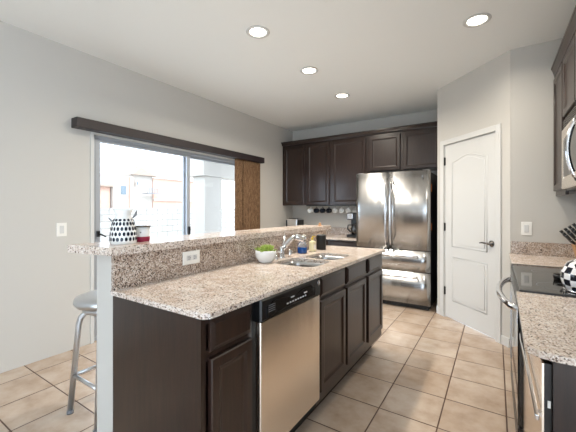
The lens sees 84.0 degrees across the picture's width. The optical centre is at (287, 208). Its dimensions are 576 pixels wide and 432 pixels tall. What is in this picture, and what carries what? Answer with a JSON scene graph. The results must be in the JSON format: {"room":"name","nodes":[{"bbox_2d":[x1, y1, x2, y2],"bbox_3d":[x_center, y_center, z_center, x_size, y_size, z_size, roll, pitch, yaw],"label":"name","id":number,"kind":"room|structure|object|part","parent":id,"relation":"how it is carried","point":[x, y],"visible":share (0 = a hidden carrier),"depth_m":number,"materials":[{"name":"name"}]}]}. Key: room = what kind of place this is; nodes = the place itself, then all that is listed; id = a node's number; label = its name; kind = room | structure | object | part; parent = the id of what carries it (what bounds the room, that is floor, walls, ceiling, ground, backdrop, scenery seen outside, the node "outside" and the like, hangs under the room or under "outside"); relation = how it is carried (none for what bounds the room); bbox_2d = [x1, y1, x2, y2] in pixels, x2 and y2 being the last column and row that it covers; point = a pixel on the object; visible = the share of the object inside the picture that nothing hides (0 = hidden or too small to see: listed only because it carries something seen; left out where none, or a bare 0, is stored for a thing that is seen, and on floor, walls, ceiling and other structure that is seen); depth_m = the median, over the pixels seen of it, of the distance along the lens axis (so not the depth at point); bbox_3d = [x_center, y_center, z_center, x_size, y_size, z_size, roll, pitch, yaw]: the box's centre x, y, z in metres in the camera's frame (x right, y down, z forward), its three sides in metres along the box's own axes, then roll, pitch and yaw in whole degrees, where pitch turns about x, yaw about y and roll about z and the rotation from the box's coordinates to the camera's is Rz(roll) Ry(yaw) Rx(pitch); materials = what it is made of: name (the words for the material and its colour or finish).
{"room":"kitchen","nodes":[
{"label":"kitchen","id":0,"kind":"room"},
{"bbox_2d":[97,255,112,431],"bbox_3d":[-0.281,0.740,2.368,0.148,1.060,2.095,0,0,33],"label":"wall","id":1,"kind":"structure","parent":0,"point":[104,297],"depth_m":1.49,"materials":[{"name":"grey paint"}]},
{"bbox_2d":[67,225,330,255],"bbox_3d":[-0.303,0.188,2.398,0.298,0.037,2.280,0,0,33],"label":"breakfast bar","id":2,"kind":"object","parent":1,"relation":"on","point":[105,248],"visible":1,"depth_m":1.80,"materials":[{"name":"stone"}]},
{"bbox_2d":[109,209,136,244],"bbox_3d":[-0.812,0.086,1.577,0.122,0.168,0.122,0,0,33],"label":"ceramic vase","id":3,"kind":"object","parent":2,"relation":"on","point":[123,231],"visible":1,"depth_m":1.54,"materials":[{"name":"white ceramic"}]},
{"bbox_2d":[136,225,150,241],"bbox_3d":[-0.766,0.128,1.684,0.080,0.083,0.080,0,0,33],"label":"candle jar","id":4,"kind":"object","parent":2,"relation":"on","point":[143,231],"visible":0.77,"depth_m":1.65,"materials":[{"name":"red ceramic"}]},
{"bbox_3d":[-0.766,0.090,1.684,0.080,0.008,0.080,0,0,33],"label":"lid","id":5,"kind":"part","parent":4,"relation":"part of","materials":[{"name":"silver metal"}]},
{"bbox_2d":[111,230,325,290],"bbox_3d":[-0.207,0.286,2.325,0.020,0.156,2.127,0,0,33],"label":"backsplash","id":6,"kind":"structure","parent":1,"relation":"attached to","point":[135,269],"depth_m":1.72,"materials":[{"name":"stone"}]},
{"bbox_2d":[183,250,199,264],"bbox_3d":[-0.538,0.271,1.788,0.008,0.072,0.116,0,0,33],"label":"power outlet","id":7,"kind":"object","parent":6,"relation":"attached to","point":[190,257],"visible":1,"depth_m":1.78,"materials":[{"name":"white plastic"}]},
{"bbox_2d":[0,21,292,372],"bbox_3d":[-2.482,-0.092,2.209,0.150,2.725,9.400,0,0,33],"label":"wall","id":8,"kind":"structure","parent":0,"point":[45,83],"depth_m":2.81,"materials":[{"name":"grey paint"}]},
{"bbox_2d":[57,223,66,236],"bbox_3d":[-1.991,0.181,2.817,0.009,0.118,0.078,0,0,33],"label":"light switch","id":9,"kind":"object","parent":8,"relation":"attached to","point":[61,227],"visible":1,"depth_m":2.81,"materials":[{"name":"white plastic"}]},
{"bbox_2d":[90,132,234,343],"bbox_3d":[-1.171,0.271,4.080,0.010,1.999,2.535,0,0,33],"label":"trim","id":10,"kind":"structure","parent":8,"relation":"attached to","point":[91,133],"depth_m":3.03,"materials":[{"name":"grey"}]},
{"bbox_2d":[94,135,234,340],"bbox_3d":[-1.206,0.278,4.102,0.147,1.985,2.475,0,0,33],"label":"sliding glass door","id":11,"kind":"structure","parent":8,"relation":"in","point":[186,156],"depth_m":3.54,"materials":[{"name":"grey metal"}]},
{"bbox_3d":[-1.562,0.276,3.577,0.030,1.918,1.145,0,0,33],"label":"sash","id":12,"kind":"part","parent":11,"relation":"part of","materials":[{"name":"clear glass"}]},
{"bbox_2d":[71,117,264,230],"bbox_3d":[-1.163,0.201,3.997,0.106,2.038,2.735,0,0,33],"label":"blind","id":13,"kind":"object","parent":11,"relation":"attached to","point":[247,167],"visible":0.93,"depth_m":4.65,"materials":[{"name":"black wood"}]},
{"bbox_3d":[-0.675,0.245,4.765,0.004,1.949,0.345,0,0,33],"label":"panel","id":14,"kind":"part","parent":13,"relation":"part of","materials":[{"name":"brown fabric"}]},
{"bbox_3d":[-0.555,0.245,4.923,0.004,1.949,0.410,0,0,33],"label":"panel","id":15,"kind":"part","parent":13,"relation":"part of","materials":[{"name":"brown fabric"}]},
{"bbox_3d":[-0.963,0.276,4.574,0.030,1.918,1.320,0,0,33],"label":"sash","id":16,"kind":"part","parent":11,"relation":"part of","materials":[{"name":"clear glass"}]},
{"bbox_2d":[0,299,515,431],"bbox_3d":[-0.750,1.320,1.084,4.180,0.100,9.400,0,0,33],"label":"floor","id":17,"kind":"structure","parent":0,"point":[426,370],"depth_m":2.25,"materials":[{"name":"tile"}]},
{"bbox_2d":[66,290,96,431],"bbox_3d":[-1.133,0.896,2.037,0.392,0.747,0.392,0,0,33],"label":"bar stool","id":18,"kind":"object","parent":17,"relation":"on","point":[86,302],"visible":0.32,"depth_m":1.98,"materials":[{"name":"silver metal"}]},
{"bbox_3d":[-1.301,0.944,2.001,0.145,0.623,0.023,0,0,-12],"label":"leg","id":19,"kind":"part","parent":18,"relation":"part of","materials":[{"name":"silver metal"}]},
{"bbox_3d":[-1.133,0.560,2.037,0.392,0.075,0.392,0,0,33],"label":"seat","id":20,"kind":"part","parent":18,"relation":"part of","materials":[{"name":"silver metal"}]},
{"bbox_3d":[-1.133,0.618,2.037,0.300,0.040,0.300,0,0,33],"label":"swivel plate","id":21,"kind":"part","parent":18,"relation":"part of","materials":[{"name":"silver metal"}]},
{"bbox_3d":[-1.098,0.944,1.869,0.023,0.623,0.145,0,0,-12],"label":"leg","id":22,"kind":"part","parent":18,"relation":"part of","materials":[{"name":"silver metal"}]},
{"bbox_2d":[113,296,251,431],"bbox_3d":[-0.463,0.829,1.397,0.596,0.883,0.280,0,0,33],"label":"base cabinet","id":23,"kind":"object","parent":17,"relation":"on","point":[173,372],"visible":0.77,"depth_m":1.26,"materials":[{"name":"brown wood"}]},
{"bbox_3d":[-0.547,0.829,1.288,0.575,0.883,0.006,0,0,33],"label":"panel","id":24,"kind":"part","parent":23,"relation":"part of","materials":[{"name":"brown wood"}]},
{"bbox_3d":[-0.218,0.457,1.247,0.021,0.117,0.230,0,0,33],"label":"drawer","id":25,"kind":"part","parent":23,"relation":"part of","materials":[{"name":"brown wood"}]},
{"bbox_3d":[-0.218,0.805,1.247,0.021,0.530,0.230,0,0,33],"label":"door","id":26,"kind":"part","parent":23,"relation":"part of","materials":[{"name":"brown wood"}]},
{"bbox_2d":[252,277,319,431],"bbox_3d":[-0.211,0.829,1.744,0.604,0.882,0.567,0,0,33],"label":"dishwasher","id":27,"kind":"object","parent":17,"relation":"on","point":[285,324],"visible":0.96,"depth_m":1.51,"materials":[{"name":"silver metal"}]},
{"bbox_3d":[0.018,0.436,1.597,0.042,0.096,0.549,0,0,33],"label":"control panel","id":28,"kind":"part","parent":27,"relation":"part of","materials":[{"name":"black plastic"}]},
{"bbox_2d":[302,260,365,421],"bbox_3d":[0.153,0.829,2.345,0.596,0.883,0.828,0,0,33],"label":"base cabinet","id":29,"kind":"object","parent":17,"relation":"on","point":[342,296],"visible":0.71,"depth_m":2.12,"materials":[{"name":"brown wood"}]},
{"bbox_2d":[111,245,385,319],"bbox_3d":[0.045,0.376,2.168,0.612,0.021,2.145,0,0,33],"label":"countertop","id":30,"kind":"structure","parent":29,"relation":"on","point":[205,295],"depth_m":1.57,"materials":[{"name":"stone"}]},
{"bbox_2d":[254,244,276,262],"bbox_3d":[-0.154,0.304,2.205,0.147,0.122,0.151,0,0,-24],"label":"potted succulent","id":31,"kind":"object","parent":30,"relation":"on","point":[266,253],"visible":1,"depth_m":2.16,"materials":[{"name":"white ceramic"}]},
{"bbox_2d":[255,249,275,262],"bbox_3d":[-0.153,0.324,2.205,0.146,0.082,0.146,0,0,33],"label":"pot","id":32,"kind":"object","parent":31,"relation":"attached to","point":[262,255],"depth_m":2.15,"materials":[{"name":"white ceramic"}]},
{"bbox_2d":[274,250,282,259],"bbox_3d":[-0.071,0.331,2.295,0.083,0.068,0.043,0,0,33],"label":"soap dispenser","id":33,"kind":"object","parent":30,"relation":"on","point":[278,251],"visible":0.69,"depth_m":2.29,"materials":[{"name":"silver metal"}]},
{"bbox_2d":[287,250,291,256],"bbox_3d":[0.015,0.339,2.454,0.040,0.052,0.039,0,0,33],"label":"cap","id":34,"kind":"object","parent":30,"relation":"on","point":[289,253],"visible":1,"depth_m":2.44,"materials":[{"name":"silver metal"}]},
{"bbox_2d":[278,234,305,258],"bbox_3d":[0.025,0.275,2.414,0.224,0.180,0.088,0,0,-18],"label":"kitchen faucet","id":35,"kind":"object","parent":30,"relation":"on","point":[298,237],"visible":0.94,"depth_m":2.39,"materials":[{"name":"silver metal"}]},
{"bbox_3d":[-0.002,0.255,2.392,0.128,0.125,0.038,0,0,-20],"label":"spout","id":36,"kind":"part","parent":35,"relation":"part of","materials":[{"name":"silver metal"}]},
{"bbox_2d":[297,234,306,253],"bbox_3d":[0.118,0.286,2.649,0.082,0.158,0.082,0,0,33],"label":"dish soap bottle","id":37,"kind":"object","parent":30,"relation":"on","point":[302,246],"visible":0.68,"depth_m":2.62,"materials":[{"name":"blue plastic"}]},
{"bbox_2d":[309,236,315,251],"bbox_3d":[0.214,0.298,2.753,0.053,0.134,0.060,0,0,33],"label":"hand soap bottle","id":38,"kind":"object","parent":30,"relation":"on","point":[312,244],"visible":1,"depth_m":2.74,"materials":[{"name":"beige plastic"}]},
{"bbox_2d":[281,255,344,266],"bbox_3d":[0.196,0.473,2.347,0.344,0.172,0.684,0,0,33],"label":"sink","id":39,"kind":"object","parent":30,"relation":"in","point":[292,263],"visible":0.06,"depth_m":2.37,"materials":[{"name":"silver metal"}]},
{"bbox_3d":[0.098,0.463,2.196,0.344,0.152,0.324,0,0,33],"label":"bowl","id":40,"kind":"part","parent":39,"relation":"part of","materials":[{"name":"silver metal"}]},
{"bbox_3d":[0.305,0.473,2.479,0.304,0.172,0.344,0,0,33],"label":"bowl","id":41,"kind":"part","parent":39,"relation":"part of","materials":[{"name":"silver metal"}]},
{"bbox_2d":[317,234,325,249],"bbox_3d":[0.301,0.298,2.894,0.084,0.133,0.084,0,0,33],"label":"smart speaker","id":42,"kind":"object","parent":30,"relation":"on","point":[321,238],"visible":1,"depth_m":2.86},
{"bbox_3d":[0.284,0.457,2.019,0.021,0.117,0.365,0,0,33],"label":"drawer","id":43,"kind":"part","parent":29,"relation":"part of","materials":[{"name":"brown wood"}]},
{"bbox_3d":[0.284,0.805,2.019,0.021,0.530,0.365,0,0,33],"label":"door","id":44,"kind":"part","parent":29,"relation":"part of","materials":[{"name":"brown wood"}]},
{"bbox_3d":[0.503,0.457,2.357,0.021,0.117,0.376,0,0,33],"label":"drawer","id":45,"kind":"part","parent":29,"relation":"part of","materials":[{"name":"brown wood"}]},
{"bbox_3d":[0.503,0.805,2.357,0.021,0.530,0.376,0,0,33],"label":"door","id":46,"kind":"part","parent":29,"relation":"part of","materials":[{"name":"brown wood"}]},
{"bbox_2d":[326,239,357,246],"bbox_3d":[0.578,0.871,5.348,1.531,0.799,0.600,0,0,33],"label":"base cabinet","id":47,"kind":"object","parent":17,"relation":"on","point":[345,243],"visible":0.09,"depth_m":4.85,"materials":[{"name":"brown wood"}]},
{"bbox_2d":[326,234,355,240],"bbox_3d":[0.576,0.455,5.338,1.563,0.030,0.619,0,0,33],"label":"countertop","id":48,"kind":"structure","parent":47,"relation":"on","point":[328,236],"depth_m":4.94,"materials":[{"name":"stone"}]},
{"bbox_2d":[286,218,303,225],"bbox_3d":[0.122,0.301,5.646,0.250,0.277,0.200,0,0,33],"label":"toaster","id":49,"kind":"object","parent":48,"relation":"on","point":[290,221],"visible":0.44,"depth_m":5.57,"materials":[{"name":"silver metal"}]},
{"bbox_3d":[0.221,0.310,5.581,0.012,0.240,0.200,0,0,33],"label":"panel","id":50,"kind":"part","parent":49,"relation":"part of","materials":[{"name":"black plastic"}]},
{"bbox_2d":[347,212,355,237],"bbox_3d":[1.066,0.247,5.020,0.224,0.385,0.260,0,0,33],"label":"coffee maker","id":51,"kind":"object","parent":48,"relation":"on","point":[351,216],"visible":0.59,"depth_m":4.94,"materials":[{"name":"black plastic"}]},
{"bbox_3d":[0.956,0.113,4.943,0.085,0.085,0.008,0,0,33],"label":"trim panel","id":52,"kind":"part","parent":51,"relation":"part of","materials":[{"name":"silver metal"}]},
{"bbox_3d":[0.839,0.550,4.833,0.460,0.120,0.021,0,0,33],"label":"drawer","id":53,"kind":"part","parent":47,"relation":"part of","materials":[{"name":"brown wood"}]},
{"bbox_2d":[354,253,382,364],"bbox_3d":[0.498,0.829,2.876,0.596,0.883,0.433,0,0,33],"label":"base cabinet","id":54,"kind":"object","parent":17,"relation":"on","point":[374,273],"visible":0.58,"depth_m":2.69,"materials":[{"name":"brown wood"}]},
{"bbox_3d":[0.739,0.457,2.720,0.021,0.117,0.377,0,0,33],"label":"drawer","id":55,"kind":"part","parent":54,"relation":"part of","materials":[{"name":"brown wood"}]},
{"bbox_3d":[0.739,0.805,2.720,0.021,0.530,0.377,0,0,33],"label":"door","id":56,"kind":"part","parent":54,"relation":"part of","materials":[{"name":"brown wood"}]},
{"bbox_2d":[356,169,436,309],"bbox_3d":[1.542,0.387,4.497,0.955,1.767,0.919,0,0,33],"label":"refrigerator","id":57,"kind":"object","parent":17,"relation":"on","point":[396,211],"visible":0.74,"depth_m":4.13,"materials":[{"name":"silver metal"}]},
{"bbox_3d":[1.157,0.018,4.361,0.456,1.005,0.066,0,0,33],"label":"door","id":58,"kind":"part","parent":57,"relation":"part of","materials":[{"name":"silver metal"}]},
{"bbox_3d":[1.280,0.035,4.182,0.024,0.874,0.090,0,0,33],"label":"handle","id":59,"kind":"part","parent":57,"relation":"part of","materials":[{"name":"silver metal"}]},
{"bbox_3d":[1.330,0.035,4.149,0.024,0.874,0.090,0,0,33],"label":"handle","id":60,"kind":"part","parent":57,"relation":"part of","materials":[{"name":"silver metal"}]},
{"bbox_3d":[1.366,0.661,4.225,0.955,0.262,0.067,0,0,33],"label":"drawer","id":61,"kind":"part","parent":57,"relation":"part of","materials":[{"name":"silver metal"}]},
{"bbox_3d":[1.316,0.595,4.149,0.679,0.024,0.089,0,0,33],"label":"handle","id":62,"kind":"part","parent":57,"relation":"part of","materials":[{"name":"silver metal"}]},
{"bbox_3d":[1.316,0.855,4.149,0.679,0.024,0.089,0,0,33],"label":"handle","id":63,"kind":"part","parent":57,"relation":"part of","materials":[{"name":"silver metal"}]},
{"bbox_3d":[1.366,1.004,4.225,0.955,0.403,0.067,0,0,33],"label":"drawer","id":64,"kind":"part","parent":57,"relation":"part of","materials":[{"name":"silver metal"}]},
{"bbox_3d":[1.560,0.018,4.099,0.493,1.005,0.066,0,0,33],"label":"door","id":65,"kind":"part","parent":57,"relation":"part of","materials":[{"name":"silver metal"}]},
{"bbox_2d":[495,263,575,431],"bbox_3d":[1.625,0.824,1.806,0.762,0.853,0.928,0,0,33],"label":"range","id":66,"kind":"object","parent":17,"relation":"on","point":[537,279],"visible":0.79,"depth_m":1.76,"materials":[{"name":"black glass"}]},
{"bbox_3d":[1.355,0.505,1.982,0.118,0.036,0.849,0,0,33],"label":"handle","id":67,"kind":"part","parent":66,"relation":"part of","materials":[{"name":"silver metal"}]},
{"bbox_3d":[1.382,0.770,1.964,0.003,0.580,0.910,0,0,33],"label":"door trim","id":68,"kind":"part","parent":66,"relation":"part of","materials":[{"name":"silver metal"}]},
{"bbox_3d":[1.395,0.443,1.956,0.028,0.049,0.920,0,0,33],"label":"trim","id":69,"kind":"part","parent":66,"relation":"part of","materials":[{"name":"silver metal"}]},
{"bbox_3d":[1.395,1.150,1.956,0.028,0.140,0.920,0,0,33],"label":"storage drawer","id":70,"kind":"part","parent":66,"relation":"part of","materials":[{"name":"black plastic"}]},
{"bbox_3d":[1.395,0.770,1.956,0.028,0.600,0.920,0,0,33],"label":"oven door","id":71,"kind":"part","parent":66,"relation":"part of","materials":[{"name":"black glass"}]},
{"bbox_2d":[511,263,575,297],"bbox_3d":[1.666,0.407,1.780,0.664,0.020,0.928,0,0,33],"label":"cooktop","id":72,"kind":"object","parent":66,"relation":"in","point":[537,279],"depth_m":1.79,"materials":[{"name":"black glass"}]},
{"bbox_2d":[553,273,560,280],"bbox_3d":[1.542,0.386,1.812,0.068,0.030,0.068,0,0,33],"label":"spoon rest","id":73,"kind":"object","parent":66,"relation":"on","point":[556,276],"visible":0.5,"depth_m":1.81,"materials":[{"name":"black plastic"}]},
{"bbox_2d":[560,259,575,292],"bbox_3d":[1.479,0.272,1.538,0.260,0.258,0.260,0,0,33],"label":"kettle","id":74,"kind":"object","parent":66,"relation":"on","point":[568,272],"visible":1,"depth_m":1.55,"materials":[{"name":"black ceramic"}]},
{"bbox_2d":[519,333,551,431],"bbox_3d":[1.198,0.854,1.069,0.655,0.833,0.751,0,0,33],"label":"trash compactor","id":75,"kind":"object","parent":17,"relation":"on","point":[537,372],"visible":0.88,"depth_m":1.02,"materials":[{"name":"silver metal"}]},
{"bbox_3d":[0.926,0.607,1.235,0.018,0.017,0.730,0,0,33],"label":"handle","id":76,"kind":"part","parent":75,"relation":"part of","materials":[{"name":"silver metal"}]},
{"bbox_2d":[516,291,575,365],"bbox_3d":[1.192,0.415,1.062,0.696,0.020,0.785,0,0,33],"label":"countertop","id":77,"kind":"structure","parent":75,"relation":"on","point":[548,322],"depth_m":1.11,"materials":[{"name":"stone"}]},
{"bbox_2d":[552,361,575,431],"bbox_3d":[1.014,0.848,0.731,0.634,0.844,0.016,0,0,33],"label":"end panel","id":78,"kind":"object","parent":17,"relation":"on","point":[563,375],"visible":1,"depth_m":0.89,"materials":[{"name":"brown wood"}]},
{"bbox_3d":[2.124,0.853,2.453,0.650,0.834,0.690,0,0,33],"label":"base cabinet","id":79,"kind":"object","parent":17,"relation":"on","visible":0},
{"bbox_2d":[509,253,575,266],"bbox_3d":[2.115,0.420,2.457,0.670,0.030,0.692,0,0,33],"label":"countertop","id":80,"kind":"structure","parent":79,"relation":"on","point":[554,261],"depth_m":2.54,"materials":[{"name":"stone"}]},
{"bbox_2d":[559,223,575,256],"bbox_3d":[2.193,0.254,2.377,0.274,0.300,0.124,0,0,33],"label":"knife block","id":81,"kind":"object","parent":80,"relation":"on","point":[569,233],"visible":1,"depth_m":2.40,"materials":[{"name":"brown wood"}]},
{"bbox_3d":[2.101,0.228,2.381,0.067,0.077,0.022,0,0,21],"label":"knife handle","id":82,"kind":"part","parent":81,"relation":"part of","materials":[{"name":"black plastic"}]},
{"bbox_2d":[0,0,575,131],"bbox_3d":[-0.750,-1.515,1.084,4.180,0.120,9.400,0,0,33],"label":"ceiling","id":83,"kind":"structure","parent":0,"point":[391,57],"depth_m":2.76,"materials":[{"name":"white paint"}]},
{"bbox_2d":[246,25,269,38],"bbox_3d":[-0.247,-1.451,2.629,0.194,0.008,0.194,0,0,33],"label":"recessed light","id":84,"kind":"object","parent":83,"relation":"in","point":[256,31],"visible":1,"depth_m":2.62,"materials":[{"name":"grey plastic"}]},
{"bbox_2d":[300,67,318,74],"bbox_3d":[0.223,-1.451,3.361,0.194,0.008,0.194,0,0,33],"label":"recessed light","id":85,"kind":"object","parent":83,"relation":"in","point":[306,70],"visible":1,"depth_m":3.35,"materials":[{"name":"grey"}]},
{"bbox_2d":[335,93,349,98],"bbox_3d":[0.694,-1.451,4.105,0.194,0.008,0.194,0,0,33],"label":"recessed light","id":86,"kind":"object","parent":83,"relation":"in","point":[339,95],"visible":1,"depth_m":4.09,"materials":[{"name":"grey"}]},
{"bbox_2d":[463,13,491,27],"bbox_3d":[1.456,-1.451,2.465,0.194,0.008,0.194,0,0,33],"label":"recessed light","id":87,"kind":"object","parent":83,"relation":"in","point":[479,19],"visible":1,"depth_m":2.46,"materials":[{"name":"grey plastic"}]},
{"bbox_2d":[293,109,436,227],"bbox_3d":[1.210,-0.092,5.356,2.610,2.725,0.100,0,0,33],"label":"wall","id":88,"kind":"structure","parent":0,"point":[332,219],"depth_m":5.49,"materials":[{"name":"grey paint"}]},
{"bbox_2d":[281,136,330,205],"bbox_3d":[0.379,-0.624,5.600,0.946,1.118,0.394,0,0,33],"label":"upper cabinet","id":89,"kind":"object","parent":88,"relation":"attached to","point":[306,162],"visible":0.97,"depth_m":5.44,"materials":[{"name":"brown wood"}]},
{"bbox_3d":[0.113,-0.583,5.591,0.415,1.015,0.021,0,0,33],"label":"door","id":90,"kind":"part","parent":89,"relation":"part of","materials":[{"name":"brown wood"}]},
{"bbox_3d":[0.287,-1.153,5.458,0.946,0.060,0.055,0,0,33],"label":"crown moulding","id":91,"kind":"part","parent":89,"relation":"part of","materials":[{"name":"brown wood"}]},
{"bbox_3d":[0.499,-0.583,5.341,0.415,1.015,0.021,0,0,33],"label":"door","id":92,"kind":"part","parent":89,"relation":"part of","materials":[{"name":"brown wood"}]},
{"bbox_2d":[326,227,350,234],"bbox_3d":[0.739,0.377,5.589,1.563,0.124,0.021,0,0,33],"label":"backsplash","id":93,"kind":"structure","parent":88,"relation":"attached to","point":[334,230],"depth_m":5.49,"materials":[{"name":"stone"}]},
{"bbox_2d":[329,131,368,204],"bbox_3d":[1.037,-0.624,5.173,0.618,1.118,0.394,0,0,33],"label":"upper cabinet","id":94,"kind":"object","parent":88,"relation":"attached to","point":[349,151],"visible":0.86,"depth_m":5.05,"materials":[{"name":"brown wood"}]},
{"bbox_2d":[306,205,355,206],"bbox_3d":[0.784,-0.047,5.335,1.100,0.036,0.010,0,0,33],"label":"mug rack","id":95,"kind":"object","parent":94,"relation":"attached to","point":[306,205],"visible":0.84,"depth_m":5.36,"materials":[{"name":"black plastic"}]},
{"bbox_3d":[0.944,-1.153,5.031,0.618,0.060,0.055,0,0,33],"label":"crown moulding","id":96,"kind":"part","parent":94,"relation":"part of","materials":[{"name":"brown wood"}]},
{"bbox_2d":[367,121,436,172],"bbox_3d":[1.732,-0.872,4.721,1.036,0.623,0.394,0,0,33],"label":"upper cabinet","id":97,"kind":"object","parent":88,"relation":"attached to","point":[413,147],"visible":0.84,"depth_m":4.58,"materials":[{"name":"brown wood"}]},
{"bbox_3d":[1.427,-0.830,4.737,0.454,0.520,0.021,0,0,33],"label":"door","id":98,"kind":"part","parent":97,"relation":"part of","materials":[{"name":"brown wood"}]},
{"bbox_3d":[1.639,-1.153,4.579,1.036,0.060,0.055,0,0,33],"label":"crown moulding","id":99,"kind":"part","parent":97,"relation":"part of","materials":[{"name":"brown wood"}]},
{"bbox_3d":[1.857,-0.830,4.457,0.480,0.520,0.021,0,0,33],"label":"door","id":100,"kind":"part","parent":97,"relation":"part of","materials":[{"name":"brown wood"}]},
{"bbox_2d":[437,50,510,337],"bbox_3d":[1.977,-0.092,3.426,0.100,2.725,1.004,0,0,-12],"label":"wall","id":101,"kind":"structure","parent":0,"point":[479,99],"depth_m":3.20,"materials":[{"name":"grey paint"}]},
{"bbox_2d":[444,132,494,338],"bbox_3d":[1.925,0.256,3.433,0.090,2.004,0.730,0,0,-12],"label":"door","id":102,"kind":"structure","parent":101,"relation":"in","point":[469,225],"depth_m":3.37,"materials":[{"name":"grey wood"}]},
{"bbox_3d":[1.933,0.800,3.430,0.009,0.506,0.496,0,0,-12],"label":"panel","id":103,"kind":"part","parent":102,"relation":"part of","materials":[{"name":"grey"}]},
{"bbox_3d":[1.933,-0.081,3.430,0.009,1.026,0.499,0,0,-12],"label":"panel","id":104,"kind":"part","parent":102,"relation":"part of","materials":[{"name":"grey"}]},
{"bbox_3d":[1.962,0.340,3.168,0.053,0.062,0.142,0,0,-12],"label":"lever handle","id":105,"kind":"part","parent":102,"relation":"part of","materials":[{"name":"silver metal"}]},
{"bbox_2d":[440,123,500,343],"bbox_3d":[1.968,0.232,3.438,0.114,2.077,0.844,0,0,-12],"label":"trim","id":106,"kind":"structure","parent":101,"relation":"attached to","point":[497,128],"depth_m":3.07,"materials":[{"name":"grey wood"}]},
{"bbox_2d":[437,306,509,347],"bbox_3d":[1.922,1.228,3.415,0.012,0.085,1.004,0,0,-12],"label":"baseboard","id":107,"kind":"structure","parent":101,"relation":"attached to","point":[505,341],"depth_m":2.97,"materials":[{"name":"grey"}]},
{"bbox_2d":[511,38,575,243],"bbox_3d":[2.379,-0.092,2.759,0.758,2.725,0.100,0,0,33],"label":"wall","id":108,"kind":"structure","parent":0,"point":[534,200],"depth_m":2.83,"materials":[{"name":"grey paint"}]},
{"bbox_2d":[521,222,531,235],"bbox_3d":[2.129,0.175,2.856,0.078,0.120,0.009,0,0,33],"label":"light switch","id":109,"kind":"object","parent":108,"relation":"attached to","point":[526,227],"visible":1,"depth_m":2.85,"materials":[{"name":"white plastic"}]},
{"bbox_2d":[511,241,575,257],"bbox_3d":[2.303,0.349,2.735,0.657,0.112,0.021,0,0,33],"label":"backsplash","id":110,"kind":"structure","parent":108,"relation":"attached to","point":[517,247],"depth_m":2.78,"materials":[{"name":"stone"}]},
{"bbox_3d":[0.513,-0.093,-0.715,0.100,2.725,7.760,0,0,33],"label":"wall","id":111,"kind":"structure","parent":0,"visible":0},
{"bbox_2d":[551,46,575,195],"bbox_3d":[2.304,-0.661,2.474,0.371,1.107,0.457,0,0,33],"label":"upper cabinet","id":112,"kind":"object","parent":111,"relation":"attached to","point":[557,66],"visible":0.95,"depth_m":2.57,"materials":[{"name":"brown wood"}]},
{"bbox_3d":[2.163,-1.173,2.565,0.034,0.085,0.457,0,0,33],"label":"crown moulding","id":113,"kind":"part","parent":112,"relation":"part of","materials":[{"name":"brown wood"}]},
{"bbox_3d":[2.166,-0.625,2.558,0.021,0.950,0.410,0,0,33],"label":"door","id":114,"kind":"part","parent":112,"relation":"part of","materials":[{"name":"brown wood"}]},
{"bbox_3d":[2.183,-0.119,2.552,0.020,0.022,0.457,0,0,33],"label":"light rail","id":115,"kind":"part","parent":112,"relation":"part of","materials":[{"name":"brown wood"}]},
{"bbox_2d":[560,6,575,116],"bbox_3d":[1.933,-0.935,1.904,0.371,0.560,0.898,0,0,33],"label":"upper cabinet","id":116,"kind":"object","parent":111,"relation":"attached to","point":[568,43],"visible":0.99,"depth_m":2.16,"materials":[{"name":"brown wood"}]},
{"bbox_3d":[1.792,-1.173,1.996,0.034,0.085,0.898,0,0,33],"label":"crown moulding","id":117,"kind":"part","parent":116,"relation":"part of","materials":[{"name":"brown wood"}]},
{"bbox_2d":[562,106,575,190],"bbox_3d":[1.912,-0.393,1.919,0.423,0.515,0.891,0,0,33],"label":"microwave","id":118,"kind":"object","parent":116,"relation":"attached to","point":[569,124],"visible":1,"depth_m":2.02,"materials":[{"name":"silver metal"}]},
{"bbox_3d":[1.693,-0.360,1.905,0.070,0.391,0.026,0,0,33],"label":"handle","id":119,"kind":"part","parent":118,"relation":"part of","materials":[{"name":"silver metal"}]},
{"bbox_3d":[1.917,-0.887,2.177,0.021,0.425,0.420,0,0,33],"label":"door","id":120,"kind":"part","parent":116,"relation":"part of","materials":[{"name":"brown wood"}]},
{"bbox_3d":[1.678,-0.887,1.808,0.021,0.425,0.420,0,0,33],"label":"door","id":121,"kind":"part","parent":116,"relation":"part of","materials":[{"name":"brown wood"}]},
{"label":"outside","id":122,"kind":"structure","parent":0,"visible":0},
{"bbox_3d":[-15.666,1.400,34.037,56.630,0.060,100.000,0,0,33],"label":"ground","id":123,"kind":"structure","parent":122,"visible":0},
{"bbox_2d":[100,166,192,207],"bbox_3d":[-14.065,-1.290,28.822,6.600,5.320,16.600,0,0,33],"label":"neighbor house","id":124,"kind":"structure","parent":123,"relation":"on","point":[135,187],"depth_m":27.29,"materials":[{"name":"beige paint"}]},
{"bbox_3d":[-13.124,-1.505,25.526,0.030,0.690,0.440,0,0,33],"label":"pane","id":125,"kind":"part","parent":124,"relation":"part of","materials":[{"name":"blue glass"}]},
{"bbox_2d":[100,208,234,241],"bbox_3d":[-2.599,0.670,13.616,0.240,1.400,32.000,0,0,33],"label":"wall","id":126,"kind":"structure","parent":123,"relation":"on","point":[164,222],"depth_m":10.81,"materials":[{"name":"paint"}]},
{"bbox_2d":[190,159,234,233],"bbox_3d":[-0.053,0.020,8.056,2.130,2.700,4.550,0,0,33],"label":"patio cover","id":127,"kind":"object","parent":123,"relation":"on","point":[207,176],"visible":0.23,"depth_m":6.70,"materials":[{"name":"grey paint"}]}
]}

